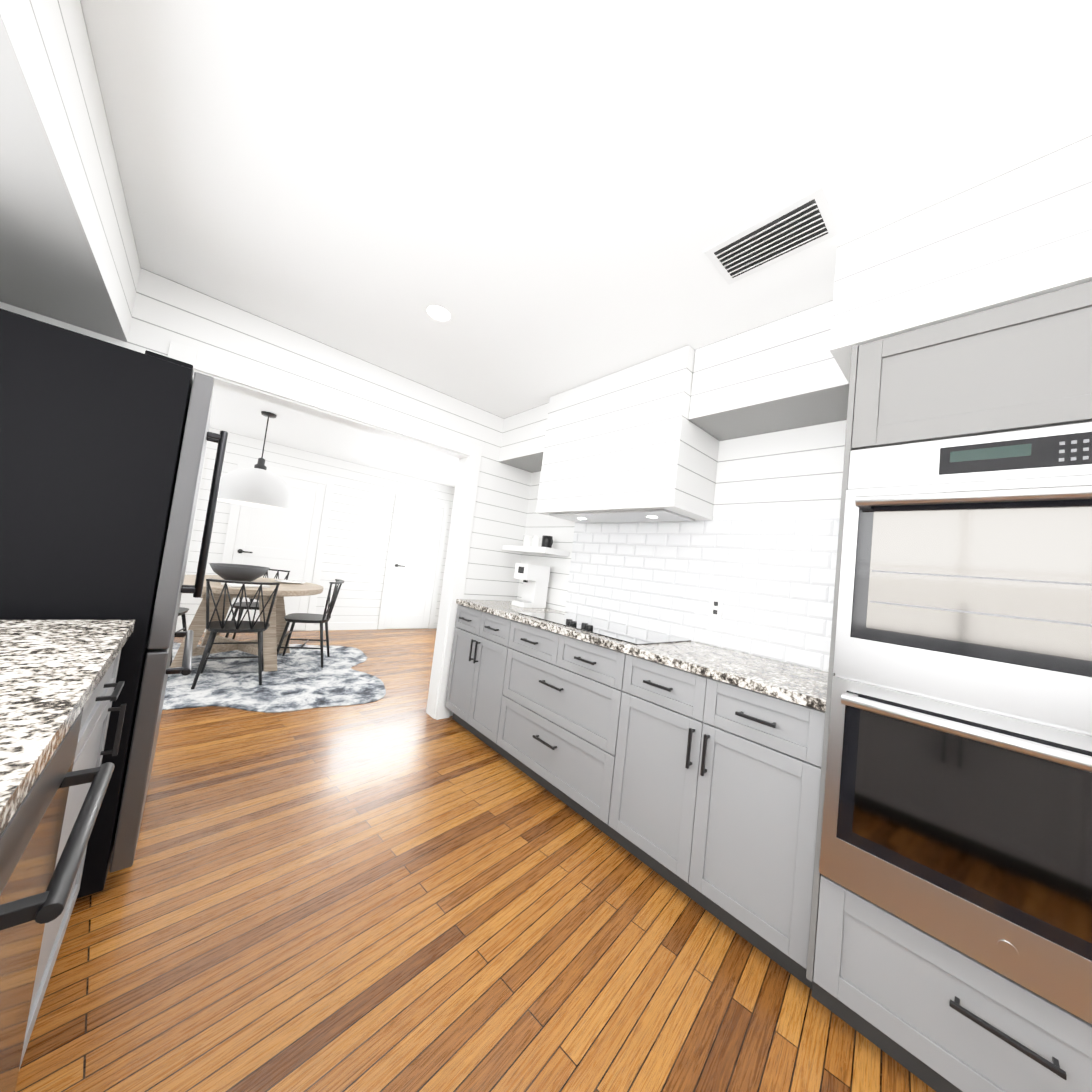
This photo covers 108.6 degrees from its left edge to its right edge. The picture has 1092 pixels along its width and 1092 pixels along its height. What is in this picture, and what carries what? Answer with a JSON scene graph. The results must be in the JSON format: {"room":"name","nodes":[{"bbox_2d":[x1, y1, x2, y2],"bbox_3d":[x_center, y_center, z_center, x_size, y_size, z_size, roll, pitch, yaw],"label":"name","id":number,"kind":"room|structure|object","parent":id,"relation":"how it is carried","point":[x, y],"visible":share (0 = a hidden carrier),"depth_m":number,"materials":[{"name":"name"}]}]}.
{"room":"kitchen","nodes":[
{"label":"kitchen","id":0,"kind":"room"},
{"bbox_2d":[0,268,531,718],"bbox_3d":[-0.981,0.060,2.874,4.080,2.430,0.140,9,-4,-41],"label":"wall","id":1,"kind":"structure","parent":0,"point":[166,311],"depth_m":2.50,"materials":[{"name":"white wood"}]},
{"bbox_2d":[167,341,481,719],"bbox_3d":[-1.359,0.149,2.540,1.828,2.130,0.182,9,-4,-41],"label":"door frame","id":2,"kind":"structure","parent":1,"relation":"attached to","point":[229,372],"depth_m":2.84,"materials":[{"name":"white wood"}]},
{"bbox_2d":[177,427,454,630],"bbox_3d":[-3.857,-0.155,4.917,5.700,2.430,0.120,9,-4,-41],"label":"wall","id":3,"kind":"structure","parent":0,"point":[358,530],"depth_m":5.68,"materials":[{"name":"white paint"}]},
{"bbox_2d":[175,623,205,631],"bbox_3d":[-5.049,0.815,3.817,2.720,0.110,0.015,9,-4,-41],"label":"baseboard","id":4,"kind":"structure","parent":3,"relation":"attached to","point":[179,626],"depth_m":4.54,"materials":[{"name":"white"}]},
{"bbox_2d":[186,451,206,566],"bbox_3d":[-4.674,-0.534,4.079,1.570,1.380,0.030,9,-4,-41],"label":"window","id":5,"kind":"structure","parent":3,"relation":"in","point":[196,508],"depth_m":4.59,"materials":[{"name":"white"}]},
{"bbox_2d":[222,460,333,630],"bbox_3d":[-3.502,0.053,5.116,1.080,2.120,0.066,9,-4,-41],"label":"door","id":6,"kind":"structure","parent":3,"relation":"attached to","point":[280,540],"depth_m":5.22,"materials":[{"name":"white wood"}]},
{"bbox_2d":[323,622,377,629],"bbox_3d":[-2.870,1.176,5.758,0.760,0.110,0.015,9,-4,-41],"label":"baseboard","id":7,"kind":"structure","parent":3,"relation":"attached to","point":[350,626],"depth_m":5.76,"materials":[{"name":"white wood"}]},
{"bbox_2d":[377,493,448,628],"bbox_3d":[-2.108,0.285,6.357,0.920,2.120,0.066,9,-4,-41],"label":"door","id":8,"kind":"structure","parent":3,"relation":"attached to","point":[413,565],"depth_m":6.35,"materials":[{"name":"white wood"}]},
{"bbox_2d":[15,628,935,1091],"bbox_3d":[-1.546,1.215,2.067,6.300,0.080,10.500,9,-4,-41],"label":"floor","id":9,"kind":"structure","parent":0,"point":[397,888],"depth_m":1.24,"materials":[{"name":"brown wood"}]},
{"bbox_2d":[0,676,107,1091],"bbox_3d":[-0.951,0.699,0.294,0.607,0.880,0.734,9,-4,-41],"label":"dishwasher","id":10,"kind":"object","parent":9,"relation":"on","point":[38,841],"depth_m":0.61,"materials":[{"name":"grey metal"}]},
{"bbox_2d":[0,620,134,827],"bbox_3d":[-0.271,0.277,-0.387,0.612,0.035,3.800,9,-4,-41],"label":"countertop","id":11,"kind":"structure","parent":10,"relation":"on","point":[48,668],"depth_m":0.72,"materials":[{"name":"white stone"}]},
{"bbox_2d":[56,628,133,957],"bbox_3d":[-1.371,0.677,0.770,0.607,0.880,0.640,9,-4,-41],"label":"base cabinet","id":12,"kind":"object","parent":9,"relation":"on","point":[99,776],"depth_m":1.02,"materials":[{"name":"grey wood"}]},
{"bbox_2d":[0,308,227,897],"bbox_3d":[-1.802,0.206,1.461,0.774,1.795,0.862,9,-4,-41],"label":"fridge","id":13,"kind":"object","parent":9,"relation":"on","point":[103,444],"visible":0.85,"depth_m":1.26,"materials":[{"name":"black metal"}]},
{"bbox_2d":[162,642,385,712],"bbox_3d":[-2.814,1.107,3.516,2.447,0.006,2.470,9,-4,-41],"label":"cowhide rug","id":14,"kind":"object","parent":9,"relation":"on","point":[300,679],"visible":0.5,"depth_m":3.30,"materials":[{"name":"grey fur"}]},
{"bbox_2d":[169,607,188,666],"bbox_3d":[-3.510,0.599,3.495,0.499,0.838,0.472,8,-4,-27],"label":"chair","id":15,"kind":"object","parent":14,"relation":"on","point":[182,611],"visible":0.06,"depth_m":3.70,"materials":[{"name":"black"}]},
{"bbox_2d":[191,579,279,688],"bbox_3d":[-2.570,0.694,3.271,0.472,0.838,0.498,9,-4,-34],"label":"chair","id":16,"kind":"object","parent":14,"relation":"on","point":[235,626],"visible":1,"depth_m":3.17,"materials":[{"name":"black"}]},
{"bbox_2d":[170,575,323,671],"bbox_3d":[-2.936,0.725,3.794,1.280,0.752,1.280,9,-4,-41],"label":"dining table","id":17,"kind":"object","parent":14,"relation":"on","point":[272,633],"visible":0.56,"depth_m":3.62,"materials":[{"name":"brown wood"}]},
{"bbox_2d":[209,563,269,581],"bbox_3d":[-2.957,0.266,3.782,0.470,0.150,0.470,9,-4,-41],"label":"bowl","id":18,"kind":"object","parent":17,"relation":"on","point":[237,572],"visible":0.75,"depth_m":3.66,"materials":[{"name":"grey ceramic"}]},
{"bbox_2d":[221,583,269,587],"bbox_3d":[-2.664,0.349,3.484,0.200,0.018,0.300,5,-4,29],"label":"folded napkin","id":19,"kind":"object","parent":17,"relation":"on","point":[246,585],"visible":0.79,"depth_m":3.42,"materials":[{"name":"white fabric"}]},
{"bbox_2d":[274,580,305,583],"bbox_3d":[-2.704,0.382,4.144,0.280,0.020,0.280,9,-4,-41],"label":"plate","id":20,"kind":"object","parent":17,"relation":"on","point":[291,581],"visible":1,"depth_m":4.18,"materials":[{"name":"white ceramic"}]},
{"bbox_2d":[225,569,289,638],"bbox_3d":[-3.225,0.682,4.386,0.472,0.838,0.498,8,-4,-26],"label":"chair","id":21,"kind":"object","parent":14,"relation":"on","point":[244,606],"visible":0.23,"depth_m":4.39,"materials":[{"name":"black"}]},
{"bbox_2d":[277,579,343,667],"bbox_3d":[-2.398,0.756,4.007,0.499,0.838,0.472,8,-3,-21],"label":"chair","id":22,"kind":"object","parent":14,"relation":"on","point":[294,618],"visible":0.96,"depth_m":3.93,"materials":[{"name":"black"}]},
{"bbox_2d":[445,603,500,745],"bbox_3d":[-0.280,0.925,2.911,0.591,0.880,0.690,9,-4,-41],"label":"base cabinet","id":23,"kind":"object","parent":9,"relation":"on","point":[477,635],"depth_m":2.72,"materials":[{"name":"grey wood"}]},
{"bbox_2d":[489,619,620,829],"bbox_3d":[0.242,0.952,2.320,0.591,0.880,0.995,9,-4,-41],"label":"base cabinet","id":24,"kind":"object","parent":9,"relation":"on","point":[555,696],"depth_m":2.09,"materials":[{"name":"grey wood"}]},
{"bbox_2d":[601,655,825,988],"bbox_3d":[0.794,0.980,1.695,0.591,0.880,0.778,9,-4,-41],"label":"base cabinet","id":25,"kind":"object","parent":9,"relation":"on","point":[691,770],"depth_m":1.43,"materials":[{"name":"grey wood"}]},
{"bbox_2d":[457,599,827,710],"bbox_3d":[0.318,0.498,2.308,0.606,0.036,2.358,9,-4,-41],"label":"countertop","id":26,"kind":"structure","parent":25,"relation":"on","point":[803,686],"depth_m":1.69,"materials":[{"name":"white stone"}]},
{"bbox_2d":[512,563,549,607],"bbox_3d":[-0.119,0.308,3.053,0.226,0.325,0.158,9,-4,-41],"label":"coffee maker","id":27,"kind":"object","parent":26,"relation":"on","point":[535,578],"visible":1,"depth_m":3.01,"materials":[{"name":"white plastic"}]},
{"bbox_2d":[518,612,690,644],"bbox_3d":[0.313,0.468,2.360,0.510,0.029,0.930,9,-4,-41],"label":"cooktop","id":28,"kind":"object","parent":26,"relation":"in","point":[629,634],"visible":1,"depth_m":2.24,"materials":[{"name":"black glass"}]},
{"bbox_2d":[806,281,1091,1091],"bbox_3d":[1.337,0.414,1.114,0.713,2.060,0.768,9,-4,-41],"label":"tall cabinet","id":29,"kind":"object","parent":9,"relation":"on","point":[950,941],"visible":1,"depth_m":0.99,"materials":[{"name":"grey wood"}]},
{"bbox_2d":[80,0,1091,487],"bbox_3d":[-1.259,-1.275,2.208,6.300,0.080,10.500,9,-4,-41],"label":"ceiling","id":30,"kind":"structure","parent":0,"point":[544,200],"depth_m":1.14,"materials":[{"name":"white paint"}]},
{"bbox_2d":[0,0,140,341],"bbox_3d":[-0.396,-1.085,-0.191,0.380,0.370,5.150,9,-4,-41],"label":"soffit","id":31,"kind":"structure","parent":30,"relation":"attached to","point":[68,252],"depth_m":1.09,"materials":[{"name":"white paint"}]},
{"bbox_2d":[217,411,294,511],"bbox_3d":[-2.792,-0.853,3.851,0.670,0.917,0.670,9,-4,-41],"label":"pendant lamp","id":32,"kind":"object","parent":30,"relation":"hanging from","point":[258,485],"visible":0.98,"depth_m":3.65,"materials":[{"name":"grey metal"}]},
{"bbox_2d":[421,302,455,323],"bbox_3d":[-0.536,-1.161,1.958,0.170,0.004,0.170,9,-4,-41],"label":"recessed light","id":33,"kind":"object","parent":30,"relation":"in","point":[436,312],"visible":1,"depth_m":1.96,"materials":[{"name":"white plastic"}]},
{"bbox_2d":[499,300,848,471],"bbox_3d":[0.538,-0.823,2.514,0.360,0.370,2.350,9,-4,-41],"label":"soffit","id":34,"kind":"structure","parent":30,"relation":"attached to","point":[785,373],"depth_m":1.80,"materials":[{"name":"white wood"}]},
{"bbox_2d":[704,186,839,284],"bbox_3d":[0.766,-1.039,1.351,0.210,0.019,0.360,9,-4,-41],"label":"ceiling vent","id":35,"kind":"object","parent":30,"relation":"in","point":[804,222],"visible":1,"depth_m":1.32,"materials":[{"name":"white metal"}]},
{"bbox_2d":[829,135,1091,382],"bbox_3d":[1.488,-0.789,1.231,0.637,0.366,0.832,9,-4,-41],"label":"soffit","id":36,"kind":"structure","parent":30,"relation":"attached to","point":[1023,232],"depth_m":1.09,"materials":[{"name":"white wood"}]},
{"bbox_2d":[517,419,846,611],"bbox_3d":[0.995,0.248,2.165,0.120,2.430,3.550,9,-4,-41],"label":"wall","id":37,"kind":"structure","parent":0,"point":[795,473],"depth_m":2.03,"materials":[{"name":"white wood"}]},
{"bbox_2d":[502,545,569,556],"bbox_3d":[-0.091,0.035,3.138,0.251,0.043,0.540,9,-4,-41],"label":"floating shelf","id":38,"kind":"object","parent":37,"relation":"attached to","point":[537,550],"visible":1,"depth_m":2.99,"materials":[{"name":"white wood"}]},
{"bbox_2d":[523,535,532,545],"bbox_3d":[-0.141,-0.036,3.222,0.080,0.095,0.105,9,-4,-41],"label":"mug","id":39,"kind":"object","parent":38,"relation":"on","point":[527,540],"visible":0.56,"depth_m":3.19,"materials":[{"name":"white ceramic"}]},
{"bbox_2d":[532,535,541,546],"bbox_3d":[-0.062,-0.032,3.132,0.080,0.095,0.105,9,-4,-41],"label":"mug","id":40,"kind":"object","parent":38,"relation":"on","point":[536,541],"visible":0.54,"depth_m":3.11,"materials":[{"name":"white ceramic"}]},
{"bbox_2d":[541,535,552,547],"bbox_3d":[0.016,-0.029,3.014,0.080,0.095,0.105,9,-4,-41],"label":"mug","id":41,"kind":"object","parent":38,"relation":"on","point":[547,541],"visible":0.83,"depth_m":2.99,"materials":[{"name":"black ceramic"}]},
{"bbox_2d":[535,345,718,522],"bbox_3d":[0.478,-0.591,2.486,0.422,0.839,1.062,9,-4,-41],"label":"range hood","id":42,"kind":"object","parent":37,"relation":"attached to","point":[633,444],"visible":0.98,"depth_m":2.20,"materials":[{"name":"white wood"}]},
{"bbox_2d":[565,518,839,671],"bbox_3d":[0.777,0.204,2.319,0.010,0.715,1.788,9,-4,-41],"label":"backsplash","id":43,"kind":"structure","parent":37,"relation":"attached to","point":[771,582],"depth_m":2.13,"materials":[{"name":"tile"}]},
{"bbox_2d":[708,596,722,619],"bbox_3d":[0.919,0.335,2.122,0.006,0.115,0.070,9,-4,-41],"label":"wall outlet plate","id":44,"kind":"object","parent":43,"relation":"attached to","point":[715,607],"visible":1,"depth_m":2.12,"materials":[{"name":"white plastic"}]}
]}

